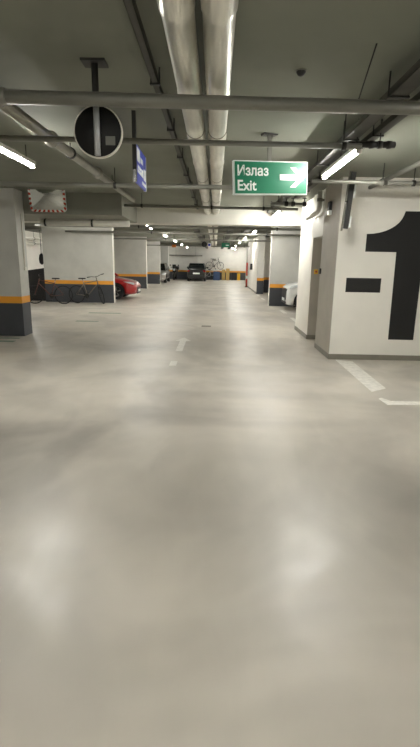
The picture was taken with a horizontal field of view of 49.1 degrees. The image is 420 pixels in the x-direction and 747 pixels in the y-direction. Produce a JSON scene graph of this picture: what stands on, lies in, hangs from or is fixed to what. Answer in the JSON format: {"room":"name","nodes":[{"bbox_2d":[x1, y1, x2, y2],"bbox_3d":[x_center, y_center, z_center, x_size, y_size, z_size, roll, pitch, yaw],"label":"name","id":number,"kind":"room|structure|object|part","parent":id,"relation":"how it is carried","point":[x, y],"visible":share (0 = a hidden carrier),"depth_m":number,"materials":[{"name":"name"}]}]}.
{"room":"parking garage","nodes":[
{"label":"parking garage","id":0,"kind":"room"},
{"bbox_2d":[0,188,32,335],"bbox_3d":[-4.550,-2.291,9.649,1.280,2.950,0.430,1,14,0],"label":"wall","id":1,"kind":"structure","parent":0,"point":[15,307],"depth_m":9.52,"materials":[{"name":"white paint"}]},
{"bbox_2d":[20,213,26,269],"bbox_3d":[-3.885,-2.729,9.571,0.036,1.140,0.080,1,14,0],"label":"conduit","id":2,"kind":"object","parent":1,"relation":"attached to","point":[25,267],"visible":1,"depth_m":9.56,"materials":[{"name":"white plastic"}]},
{"bbox_2d":[25,231,43,269],"bbox_3d":[-9.287,-4.524,18.511,0.200,2.950,49.900,1,14,0],"label":"wall","id":3,"kind":"structure","parent":0,"point":[33,251],"depth_m":23.79,"materials":[{"name":"white paint"}]},
{"bbox_2d":[41,226,115,302],"bbox_3d":[-4.984,-4.209,17.529,2.630,2.950,0.260,1,14,0],"label":"wall","id":4,"kind":"structure","parent":0,"point":[67,256],"depth_m":17.40,"materials":[{"name":"white paint"}]},
{"bbox_2d":[114,236,146,288],"bbox_3d":[-5.208,-6.536,27.114,2.960,2.950,0.260,1,14,0],"label":"wall","id":5,"kind":"structure","parent":0,"point":[130,256],"depth_m":26.93,"materials":[{"name":"white paint"}]},
{"bbox_2d":[147,241,159,283],"bbox_3d":[-5.096,-7.947,32.944,3.050,2.950,0.260,1,14,0],"label":"wall","id":6,"kind":"structure","parent":0,"point":[153,252],"depth_m":32.81,"materials":[{"name":"white paint"}]},
{"bbox_2d":[160,246,167,280],"bbox_3d":[-5.030,-9.335,38.678,3.050,2.950,0.260,1,14,0],"label":"wall","id":7,"kind":"structure","parent":0,"point":[163,249],"depth_m":38.38,"materials":[{"name":"white paint"}]},
{"bbox_2d":[168,246,245,279],"bbox_3d":[-0.110,-10.185,42.552,17.600,2.950,0.300,1,14,0],"label":"wall","id":8,"kind":"structure","parent":0,"point":[233,259],"depth_m":42.32,"materials":[{"name":"white paint"}]},
{"bbox_2d":[169,255,201,255],"bbox_3d":[-2.197,-11.135,41.883,3.000,0.862,0.124,1,14,0],"label":"pipe","id":9,"kind":"object","parent":8,"relation":"attached to","point":[169,255],"visible":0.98,"depth_m":41.92,"materials":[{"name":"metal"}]},
{"bbox_2d":[206,259,223,268],"bbox_3d":[0.446,-10.112,42.230,1.608,1.079,0.565,5,14,14],"label":"bicycle","id":10,"kind":"object","parent":8,"relation":"hanging from","point":[213,259],"visible":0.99,"depth_m":42.18,"materials":[{"name":"metal"}]},
{"bbox_2d":[0,279,419,746],"bbox_3d":[-0.417,-2.819,18.821,17.600,0.200,49.900,1,14,0],"label":"floor","id":11,"kind":"structure","parent":0,"point":[219,546],"depth_m":2.82,"materials":[{"name":"grey concrete"}]},
{"bbox_2d":[28,268,45,300],"bbox_3d":[-7.646,-3.589,18.348,2.520,1.266,0.820,1,14,0],"label":"storage box","id":12,"kind":"object","parent":11,"relation":"on","point":[33,276],"visible":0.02,"depth_m":17.95,"materials":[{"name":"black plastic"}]},
{"bbox_2d":[29,274,72,303],"bbox_3d":[-5.875,-3.077,16.755,1.602,1.083,0.551,3,14,9],"label":"bicycle","id":13,"kind":"object","parent":11,"relation":"on","point":[51,295],"visible":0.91,"depth_m":16.83,"materials":[{"name":"metal"}]},
{"bbox_3d":[-5.820,-3.140,16.811,0.905,0.628,0.138,0,14,-4],"label":"frame","id":14,"kind":"part","parent":13,"relation":"part of","materials":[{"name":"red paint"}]},
{"bbox_2d":[69,273,104,303],"bbox_3d":[-4.587,-3.177,17.182,1.574,1.122,0.531,4,14,12],"label":"bicycle","id":15,"kind":"object","parent":11,"relation":"on","point":[86,295],"visible":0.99,"depth_m":17.22,"materials":[{"name":"metal"}]},
{"bbox_3d":[-4.584,-3.214,17.207,0.905,0.628,0.138,4,14,12],"label":"frame","id":16,"kind":"part","parent":15,"relation":"part of","materials":[{"name":"grey paint"}]},
{"bbox_2d":[115,273,140,298],"bbox_3d":[-5.180,-4.052,20.018,4.210,1.466,2.060,1,14,0],"label":"hatchback car","id":17,"kind":"object","parent":11,"relation":"on","point":[124,287],"visible":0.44,"depth_m":19.33,"materials":[{"name":"red paint"}]},
{"bbox_2d":[160,263,169,282],"bbox_3d":[-4.101,-7.900,35.975,2.020,1.466,4.210,1,14,0],"label":"hatchback car","id":18,"kind":"object","parent":11,"relation":"on","point":[164,268],"visible":0.51,"depth_m":35.08,"materials":[{"name":"silver metal"}]},
{"bbox_2d":[169,361,176,365],"bbox_3d":[-0.591,-0.166,7.427,0.110,0.002,0.340,1,14,0],"label":"floor marking","id":19,"kind":"object","parent":11,"relation":"on","point":[172,363],"depth_m":7.40,"materials":[{"name":"white paint"}]},
{"bbox_2d":[170,264,178,279],"bbox_3d":[-3.126,-9.138,41.427,0.840,1.340,2.150,2,14,4],"label":"motorcycle","id":20,"kind":"object","parent":11,"relation":"on","point":[174,267],"visible":1,"depth_m":40.77,"materials":[{"name":"metal"}]},
{"bbox_2d":[176,338,189,350],"bbox_3d":[-0.561,-0.595,9.200,0.330,0.002,1.550,1,14,0],"label":"floor marking","id":21,"kind":"object","parent":11,"relation":"on","point":[181,344],"depth_m":9.17,"materials":[{"name":"white paint"}]},
{"bbox_2d":[187,263,208,280],"bbox_3d":[-1.112,-8.891,40.243,1.940,1.487,4.220,1,14,0],"label":"car","id":22,"kind":"object","parent":11,"relation":"on","point":[195,270],"visible":1,"depth_m":38.34,"materials":[{"name":"black paint"}]},
{"bbox_2d":[213,271,219,279],"bbox_3d":[0.588,-8.846,41.685,0.580,0.780,0.500,1,14,0],"label":"plastic crate","id":23,"kind":"object","parent":11,"relation":"on","point":[216,274],"visible":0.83,"depth_m":41.45,"materials":[{"name":"blue plastic"}]},
{"bbox_2d":[222,270,224,279],"bbox_3d":[1.237,-9.081,42.341,0.300,0.950,0.400,1,14,0],"label":"cardboard box","id":24,"kind":"object","parent":11,"relation":"on","point":[223,271],"visible":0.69,"depth_m":42.15,"materials":[{"name":"brown cardboard"}]},
{"bbox_2d":[226,268,229,279],"bbox_3d":[1.627,-9.122,42.327,0.320,1.050,0.400,1,14,0],"label":"cardboard box","id":25,"kind":"object","parent":11,"relation":"on","point":[227,269],"visible":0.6,"depth_m":42.13,"materials":[{"name":"brown cardboard"}]},
{"bbox_2d":[231,272,235,279],"bbox_3d":[2.189,-8.940,42.364,0.450,0.700,0.400,1,14,0],"label":"bin","id":26,"kind":"object","parent":11,"relation":"on","point":[233,275],"visible":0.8,"depth_m":42.17,"materials":[{"name":"plastic"}]},
{"bbox_2d":[245,263,247,286],"bbox_3d":[2.439,-6.594,30.788,0.160,1.600,0.200,1,14,0],"label":"post","id":27,"kind":"object","parent":11,"relation":"on","point":[246,263],"visible":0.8,"depth_m":30.71,"materials":[{"name":"metal"}]},
{"bbox_3d":[2.459,-6.593,30.787,0.109,1.600,0.109,1,14,0],"label":"post","id":28,"kind":"part","parent":27,"relation":"part of","materials":[{"name":"red paint"}]},
{"bbox_2d":[281,282,297,306],"bbox_3d":[4.922,-3.002,16.451,4.580,1.458,2.120,1,14,0],"label":"car","id":29,"kind":"object","parent":11,"relation":"on","point":[289,291],"visible":0.14,"depth_m":15.87,"materials":[{"name":"white paint"}]},
{"bbox_2d":[282,287,286,299],"bbox_3d":[2.680,-2.881,16.506,0.078,0.400,1.138,1,14,0],"label":"grille","id":30,"kind":"object","parent":29,"relation":"attached to","point":[284,289],"depth_m":16.33,"materials":[{"name":"metal"}]},
{"bbox_2d":[336,360,385,391],"bbox_3d":[2.259,0.002,6.948,0.263,0.002,2.040,1,14,1],"label":"lane line","id":31,"kind":"object","parent":11,"relation":"on","point":[355,370],"visible":1,"depth_m":6.78,"materials":[{"name":"white paint"}]},
{"bbox_2d":[379,398,419,404],"bbox_3d":[2.752,0.348,5.557,1.360,0.002,0.300,1,14,0],"label":"lane line","id":32,"kind":"object","parent":11,"relation":"on","point":[388,402],"visible":1,"depth_m":5.51,"materials":[{"name":"white paint"}]},
{"bbox_2d":[0,0,419,246],"bbox_3d":[-0.361,-5.904,18.073,17.600,0.250,49.900,1,14,0],"label":"ceiling","id":33,"kind":"structure","parent":0,"point":[43,43],"depth_m":3.44,"materials":[{"name":"grey concrete"}]},
{"bbox_2d":[0,142,35,168],"bbox_3d":[-2.255,-2.560,5.168,0.090,0.238,1.350,1,14,0],"label":"tube light","id":34,"kind":"object","parent":33,"relation":"hanging from","point":[4,149],"visible":1,"depth_m":5.33,"materials":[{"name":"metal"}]},
{"bbox_2d":[25,234,41,240],"bbox_3d":[-8.670,-5.622,17.826,0.144,0.472,11.900,1,14,0],"label":"pipe","id":35,"kind":"object","parent":33,"relation":"attached to","point":[29,238],"visible":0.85,"depth_m":22.35,"materials":[{"name":"white plastic"}]},
{"bbox_2d":[26,235,41,244],"bbox_3d":[-8.672,-5.520,17.851,0.124,0.682,11.900,1,14,0],"label":"pipe","id":36,"kind":"object","parent":33,"relation":"attached to","point":[33,243],"visible":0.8,"depth_m":22.45,"materials":[{"name":"white plastic"}]},
{"bbox_2d":[39,230,43,264],"bbox_3d":[-7.696,-5.773,20.917,0.240,1.600,0.234,1,14,0],"label":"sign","id":37,"kind":"object","parent":33,"relation":"hanging from","point":[41,262],"visible":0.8,"depth_m":20.96,"materials":[{"name":"black plastic"}]},
{"bbox_2d":[0,104,134,201],"bbox_3d":[-1.616,-2.823,6.260,0.160,0.218,6.340,1,14,1],"label":"drain pipe","id":38,"kind":"object","parent":33,"relation":"attached to","point":[14,111],"visible":0.82,"depth_m":4.89,"materials":[{"name":"metal"}]},
{"bbox_2d":[22,192,136,222],"bbox_3d":[-5.540,-3.810,10.512,7.430,0.440,1.900,1,14,0],"label":"ceiling beam","id":39,"kind":"structure","parent":33,"relation":"attached to","point":[80,206],"depth_m":9.60,"materials":[{"name":"concrete"}]},
{"bbox_2d":[28,189,66,211],"bbox_3d":[-3.286,-3.598,9.375,0.740,0.597,0.359,1,14,0],"label":"mirror","id":40,"kind":"object","parent":39,"relation":"attached to","point":[40,200],"visible":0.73,"depth_m":9.27,"materials":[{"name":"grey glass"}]},
{"bbox_2d":[40,218,129,226],"bbox_3d":[-2.848,-3.659,10.466,2.020,0.617,0.164,1,14,0],"label":"vent pipe","id":41,"kind":"object","parent":39,"relation":"hanging from","point":[44,222],"visible":0.89,"depth_m":10.46,"materials":[{"name":"white plastic"}]},
{"bbox_2d":[74,57,122,158],"bbox_3d":[-0.815,-1.892,3.318,0.360,0.625,0.182,1,14,0],"label":"sign","id":42,"kind":"object","parent":33,"relation":"hanging from","point":[98,131],"visible":0.94,"depth_m":3.34,"materials":[{"name":"black metal"}]},
{"bbox_3d":[-0.810,-2.181,3.227,0.170,0.020,0.140,1,14,0],"label":"ceiling plate","id":43,"kind":"part","parent":42,"relation":"part of","materials":[{"name":"metal"}]},
{"bbox_2d":[0,168,232,189],"bbox_3d":[-2.045,-2.956,6.943,6.100,0.296,0.092,1,14,0],"label":"pipe","id":44,"kind":"object","parent":33,"relation":"hanging from","point":[114,185],"visible":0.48,"depth_m":6.94,"materials":[{"name":"metal"}]},
{"bbox_2d":[131,110,146,191],"bbox_3d":[-0.711,-2.211,4.654,0.036,0.620,0.710,1,14,0],"label":"sign","id":45,"kind":"object","parent":33,"relation":"hanging from","point":[138,159],"visible":0.94,"depth_m":4.47,"materials":[{"name":"metal"}]},
{"bbox_3d":[-0.713,-2.093,4.708,0.024,0.345,0.660,1,14,0],"label":"sign panel","id":46,"kind":"part","parent":45,"relation":"part of","materials":[{"name":"blue plastic"}]},
{"bbox_2d":[25,226,270,233],"bbox_3d":[-0.348,-6.061,19.527,17.600,0.130,0.400,1,14,0],"label":"ceiling beam","id":47,"kind":"structure","parent":33,"relation":"attached to","point":[26,227],"depth_m":19.35,"materials":[{"name":"concrete"}]},
{"bbox_2d":[123,0,197,205],"bbox_3d":[-0.367,-2.736,5.773,0.075,0.114,11.300,1,14,0],"label":"cable tray","id":48,"kind":"object","parent":33,"relation":"hanging from","point":[130,5],"visible":0.86,"depth_m":3.06,"materials":[{"name":"metal"}]},
{"bbox_2d":[24,205,301,227],"bbox_3d":[-0.443,-3.992,11.643,17.600,0.440,0.500,1,14,0],"label":"ceiling beam","id":49,"kind":"structure","parent":33,"relation":"attached to","point":[145,215],"depth_m":11.41,"materials":[{"name":"paint"}]},
{"bbox_2d":[35,224,300,230],"bbox_3d":[-0.066,-4.559,13.920,10.500,0.397,0.094,1,14,0],"label":"pipe","id":50,"kind":"object","parent":33,"relation":"hanging from","point":[138,226],"visible":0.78,"depth_m":13.93,"materials":[{"name":"metal"}]},
{"bbox_2d":[0,114,361,150],"bbox_3d":[-1.352,-2.281,4.233,5.553,0.308,0.077,1,14,-1],"label":"pipe","id":51,"kind":"object","parent":33,"relation":"attached to","point":[343,145],"visible":1,"depth_m":4.27,"materials":[{"name":"metal"}]},
{"bbox_3d":[1.258,-2.280,4.285,0.012,0.244,0.010,-12,19,-43],"label":"hanger rod","id":52,"kind":"part","parent":51,"relation":"part of","materials":[{"name":"metal"}]},
{"bbox_2d":[65,225,300,235],"bbox_3d":[-0.033,-5.242,16.738,10.500,0.397,0.094,1,14,0],"label":"pipe","id":53,"kind":"object","parent":33,"relation":"hanging from","point":[151,232],"visible":0.72,"depth_m":16.75,"materials":[{"name":"metal"}]},
{"bbox_2d":[157,0,210,213],"bbox_3d":[-0.157,-1.976,2.857,0.184,0.212,18.280,1,14,0],"label":"pipe","id":54,"kind":"object","parent":33,"relation":"attached to","point":[178,16],"visible":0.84,"depth_m":2.78,"materials":[{"name":"metal"}]},
{"bbox_2d":[114,238,270,241],"bbox_3d":[0.023,-6.418,21.597,10.500,0.397,0.094,1,14,0],"label":"pipe","id":55,"kind":"object","parent":33,"relation":"hanging from","point":[114,238],"visible":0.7,"depth_m":21.61,"materials":[{"name":"metal"}]},
{"bbox_2d":[147,240,249,246],"bbox_3d":[0.118,-8.418,29.858,10.500,0.397,0.094,1,14,0],"label":"pipe","id":56,"kind":"object","parent":33,"relation":"hanging from","point":[179,240],"visible":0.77,"depth_m":29.87,"materials":[{"name":"metal"}]},
{"bbox_2d":[191,226,207,248],"bbox_3d":[-0.421,-7.642,26.245,0.230,0.224,29.400,1,14,0],"label":"cable tray","id":57,"kind":"object","parent":33,"relation":"hanging from","point":[194,230],"visible":0.38,"depth_m":19.34,"materials":[{"name":"metal"}]},
{"bbox_2d":[147,237,252,241],"bbox_3d":[-0.258,-7.943,27.302,17.600,0.130,0.400,1,14,0],"label":"ceiling beam","id":58,"kind":"structure","parent":33,"relation":"attached to","point":[147,237],"depth_m":27.11,"materials":[{"name":"concrete"}]},
{"bbox_2d":[160,243,247,245],"bbox_3d":[-0.168,-9.826,35.077,17.600,0.130,0.400,1,14,0],"label":"ceiling beam","id":59,"kind":"structure","parent":33,"relation":"attached to","point":[160,243],"depth_m":34.89,"materials":[{"name":"concrete"}]},
{"bbox_2d":[0,86,419,115],"bbox_3d":[0.110,-1.979,3.167,6.504,0.342,0.136,1,14,-2],"label":"pipe","id":60,"kind":"object","parent":33,"relation":"attached to","point":[7,96],"visible":1,"depth_m":3.16,"materials":[{"name":"metal"}]},
{"bbox_2d":[207,226,213,247],"bbox_3d":[0.101,-6.934,23.530,0.166,0.303,24.000,1,14,0],"label":"air duct","id":61,"kind":"object","parent":33,"relation":"hanging from","point":[210,230],"visible":0.51,"depth_m":19.41,"materials":[{"name":"metal"}]},
{"bbox_2d":[124,193,297,210],"bbox_3d":[0.034,-3.544,9.508,3.603,0.290,0.082,1,14,-2],"label":"pipe","id":62,"kind":"object","parent":33,"relation":"hanging from","point":[141,205],"visible":0.99,"depth_m":9.51,"materials":[{"name":"metal"}]},
{"bbox_2d":[213,226,217,247],"bbox_3d":[0.291,-6.930,23.528,0.166,0.303,24.000,1,14,0],"label":"air duct","id":63,"kind":"object","parent":33,"relation":"hanging from","point":[215,230],"visible":0.51,"depth_m":19.51,"materials":[{"name":"metal"}]},
{"bbox_2d":[200,0,237,214],"bbox_3d":[0.053,-1.971,2.856,0.184,0.212,18.280,1,14,0],"label":"pipe","id":64,"kind":"object","parent":33,"relation":"attached to","point":[219,16],"visible":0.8,"depth_m":2.79,"materials":[{"name":"metal"}]},
{"bbox_2d":[222,236,229,246],"bbox_3d":[0.819,-6.901,24.058,0.420,0.590,0.033,1,14,0],"label":"exit sign","id":65,"kind":"object","parent":33,"relation":"hanging from","point":[223,243],"visible":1,"depth_m":24.08,"materials":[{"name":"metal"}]},
{"bbox_2d":[221,226,235,248],"bbox_3d":[0.878,-7.616,26.236,0.230,0.224,29.400,1,14,0],"label":"cable tray","id":66,"kind":"object","parent":33,"relation":"hanging from","point":[227,237],"visible":0.44,"depth_m":20.85,"materials":[{"name":"metal"}]},
{"bbox_2d":[228,227,253,248],"bbox_3d":[1.442,-7.468,25.751,0.230,0.264,28.400,1,14,0],"label":"cable tray","id":67,"kind":"object","parent":33,"relation":"hanging from","point":[239,237],"visible":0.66,"depth_m":20.75,"materials":[{"name":"metal"}]},
{"bbox_2d":[232,132,307,194],"bbox_3d":[0.670,-2.290,5.030,0.902,0.684,0.090,-3,14,-18],"label":"exit sign","id":68,"kind":"object","parent":33,"relation":"hanging from","point":[249,177],"visible":1,"depth_m":5.02,"materials":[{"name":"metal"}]},
{"bbox_3d":[0.640,-2.571,4.949,0.160,0.022,0.090,-7,15,-17],"label":"mounting plate","id":69,"kind":"part","parent":68,"relation":"part of","materials":[{"name":"metal"}]},
{"bbox_3d":[0.667,-2.148,5.064,0.885,0.345,0.050,-7,15,-17],"label":"sign frame","id":70,"kind":"part","parent":68,"relation":"part of","materials":[{"name":"green plastic"}]},
{"bbox_2d":[272,210,282,217],"bbox_3d":[1.547,-3.785,10.590,0.090,0.278,1.350,1,14,0],"label":"tube light","id":71,"kind":"object","parent":33,"relation":"hanging from","point":[277,212],"visible":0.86,"depth_m":10.54,"materials":[{"name":"white plastic"}]},
{"bbox_2d":[270,195,306,206],"bbox_3d":[1.387,-3.129,8.075,0.640,0.374,0.090,1,14,0],"label":"valve assembly","id":72,"kind":"object","parent":33,"relation":"attached to","point":[286,203],"visible":0.98,"depth_m":8.09,"materials":[{"name":"metal"}]},
{"bbox_2d":[295,68,306,76],"bbox_3d":[0.655,-2.163,3.317,0.084,0.036,0.084,1,14,0],"label":"smoke detector","id":73,"kind":"object","parent":33,"relation":"attached to","point":[300,72],"visible":1,"depth_m":3.30,"materials":[{"name":"plastic"}]},
{"bbox_2d":[321,147,363,179],"bbox_3d":[1.485,-2.490,5.245,0.090,0.278,1.500,1,14,0],"label":"tube light","id":74,"kind":"object","parent":33,"relation":"hanging from","point":[350,153],"visible":0.77,"depth_m":5.12,"materials":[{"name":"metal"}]},
{"bbox_2d":[323,150,356,178],"bbox_3d":[1.483,-2.383,5.271,0.044,0.044,1.440,1,14,0],"label":"diffuser","id":75,"kind":"object","parent":74,"relation":"attached to","point":[347,156],"depth_m":5.17,"materials":[{"name":"white plastic"}]},
{"bbox_2d":[267,59,419,212],"bbox_3d":[1.392,-2.672,5.768,0.160,0.174,11.300,1,14,0],"label":"cable tray","id":76,"kind":"object","parent":33,"relation":"hanging from","point":[401,90],"visible":0.56,"depth_m":3.95,"materials":[{"name":"metal"}]},
{"bbox_2d":[341,171,356,230],"bbox_3d":[2.073,-2.568,6.881,0.180,0.840,0.070,1,14,0],"label":"bracket","id":77,"kind":"object","parent":33,"relation":"hanging from","point":[351,189],"visible":1,"depth_m":6.85,"materials":[{"name":"metal"}]},
{"bbox_3d":[2.026,-2.565,6.867,0.086,0.840,0.028,1,14,0],"label":"rod","id":78,"kind":"part","parent":77,"relation":"part of","materials":[{"name":"metal"}]},
{"bbox_2d":[294,92,419,198],"bbox_3d":[1.639,-2.416,4.644,0.110,0.134,9.000,1,14,0],"label":"cable tray","id":79,"kind":"object","parent":33,"relation":"hanging from","point":[390,122],"visible":0.36,"depth_m":4.33,"materials":[{"name":"metal"}]},
{"bbox_2d":[312,163,419,185],"bbox_3d":[3.347,-2.708,6.307,3.902,0.290,0.082,1,14,-1],"label":"pipe","id":80,"kind":"object","parent":33,"relation":"hanging from","point":[383,181],"visible":0.98,"depth_m":6.29,"materials":[{"name":"metal"}]},
{"bbox_2d":[358,43,377,98],"bbox_3d":[1.045,-1.995,3.065,0.010,0.238,0.326,1,14,0],"label":"support rod","id":81,"kind":"object","parent":33,"relation":"hanging from","point":[376,43],"visible":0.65,"depth_m":3.04,"materials":[{"name":"metal"}]},
{"bbox_2d":[348,119,395,148],"bbox_3d":[1.559,-2.295,4.407,0.448,0.261,0.072,1,14,0],"label":"pipe","id":82,"kind":"object","parent":33,"relation":"attached to","point":[370,144],"visible":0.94,"depth_m":4.40,"materials":[{"name":"metal"}]},
{"bbox_2d":[368,161,419,188],"bbox_3d":[2.518,-2.353,4.572,0.084,0.192,5.650,1,14,0],"label":"drain pipe","id":83,"kind":"object","parent":33,"relation":"hanging from","point":[417,164],"visible":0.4,"depth_m":6.06,"materials":[{"name":"metal"}]},
{"bbox_2d":[245,238,254,288],"bbox_3d":[5.562,-7.424,31.580,6.000,2.950,11.000,1,14,0],"label":"wall","id":84,"kind":"structure","parent":0,"point":[251,244],"depth_m":28.84,"materials":[{"name":"white paint"}]},
{"bbox_2d":[253,236,264,293],"bbox_3d":[2.663,-5.909,25.111,0.350,2.950,2.350,1,14,0],"label":"wall","id":85,"kind":"structure","parent":0,"point":[259,249],"depth_m":24.11,"materials":[{"name":"white paint"}]},
{"bbox_2d":[263,237,270,292],"bbox_3d":[5.744,-6.007,25.747,5.500,2.950,1.000,1,14,0],"label":"wall","id":86,"kind":"structure","parent":0,"point":[267,244],"depth_m":25.28,"materials":[{"name":"white paint"}]},
{"bbox_2d":[268,227,300,305],"bbox_3d":[4.239,-4.023,17.447,3.920,2.950,0.300,1,14,0],"label":"wall","id":87,"kind":"structure","parent":0,"point":[284,250],"depth_m":17.29,"materials":[{"name":"white paint"}]},
{"bbox_2d":[295,197,314,334],"bbox_3d":[5.232,-2.308,10.442,6.170,2.950,1.500,1,14,0],"label":"wall","id":88,"kind":"structure","parent":0,"point":[306,241],"depth_m":10.40,"materials":[{"name":"white paint"}]},
{"bbox_2d":[294,326,306,338],"bbox_3d":[2.116,-0.977,10.793,0.015,0.090,1.515,1,14,0],"label":"baseboard","id":89,"kind":"structure","parent":88,"relation":"attached to","point":[297,329],"depth_m":10.71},
{"bbox_2d":[306,335,314,338],"bbox_3d":[2.467,-0.793,10.061,0.735,0.090,0.015,1,14,0],"label":"baseboard","id":90,"kind":"structure","parent":88,"relation":"attached to","point":[308,336],"depth_m":10.06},
{"bbox_2d":[307,238,321,334],"bbox_3d":[2.496,-1.824,9.815,0.715,2.030,0.008,1,14,0],"label":"door","id":91,"kind":"structure","parent":88,"relation":"attached to","point":[317,242],"depth_m":9.81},
{"bbox_2d":[312,189,325,237],"bbox_3d":[2.422,-3.095,8.982,0.600,0.830,1.030,1,14,0],"label":"lintel","id":92,"kind":"object","parent":88,"relation":"attached to","point":[317,230],"visible":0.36,"depth_m":9.06,"materials":[{"name":"white paint"}]},
{"bbox_2d":[305,191,325,219],"bbox_3d":[2.022,-3.192,8.779,0.208,0.461,0.610,0,14,-6],"label":"drain pipe","id":93,"kind":"object","parent":92,"relation":"attached to","point":[320,199],"visible":0.94,"depth_m":8.52,"materials":[{"name":"white plastic"}]},
{"bbox_2d":[329,177,419,355],"bbox_3d":[5.191,-1.757,8.168,6.200,2.950,1.120,1,14,0],"label":"wall","id":94,"kind":"structure","parent":0,"point":[360,322],"depth_m":7.65,"materials":[{"name":"white paint"}]},
{"bbox_2d":[315,177,342,353],"bbox_3d":[2.089,-1.862,8.180,0.008,2.860,1.118,1,14,0],"label":"wall","id":95,"kind":"structure","parent":94,"relation":"attached to","point":[334,191],"depth_m":8.11,"materials":[{"name":"white paint"}]},
{"bbox_2d":[314,343,327,358],"bbox_3d":[2.059,-0.429,8.526,0.015,0.090,1.120,1,14,0],"label":"baseboard","id":96,"kind":"structure","parent":95,"relation":"attached to","point":[316,346],"depth_m":8.46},
{"bbox_2d":[327,201,331,215],"bbox_3d":[2.076,-2.866,7.987,0.055,0.220,0.144,1,14,0],"label":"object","id":97,"kind":"object","parent":94,"relation":"attached to","point":[329,208],"visible":1,"depth_m":7.93,"materials":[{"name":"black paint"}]},
{"bbox_2d":[328,354,419,360],"bbox_3d":[5.152,-0.234,7.953,6.215,0.090,0.015,1,14,0],"label":"baseboard","id":98,"kind":"structure","parent":94,"relation":"attached to","point":[330,356],"depth_m":7.96,"materials":[{"name":"grey"}]},
{"bbox_2d":[345,211,419,339],"bbox_3d":[2.889,-1.602,7.654,1.230,2.090,0.003,1,14,0],"label":"number","id":99,"kind":"object","parent":94,"relation":"attached to","point":[403,239],"visible":1,"depth_m":7.64,"materials":[{"name":"black paint"}]}
]}

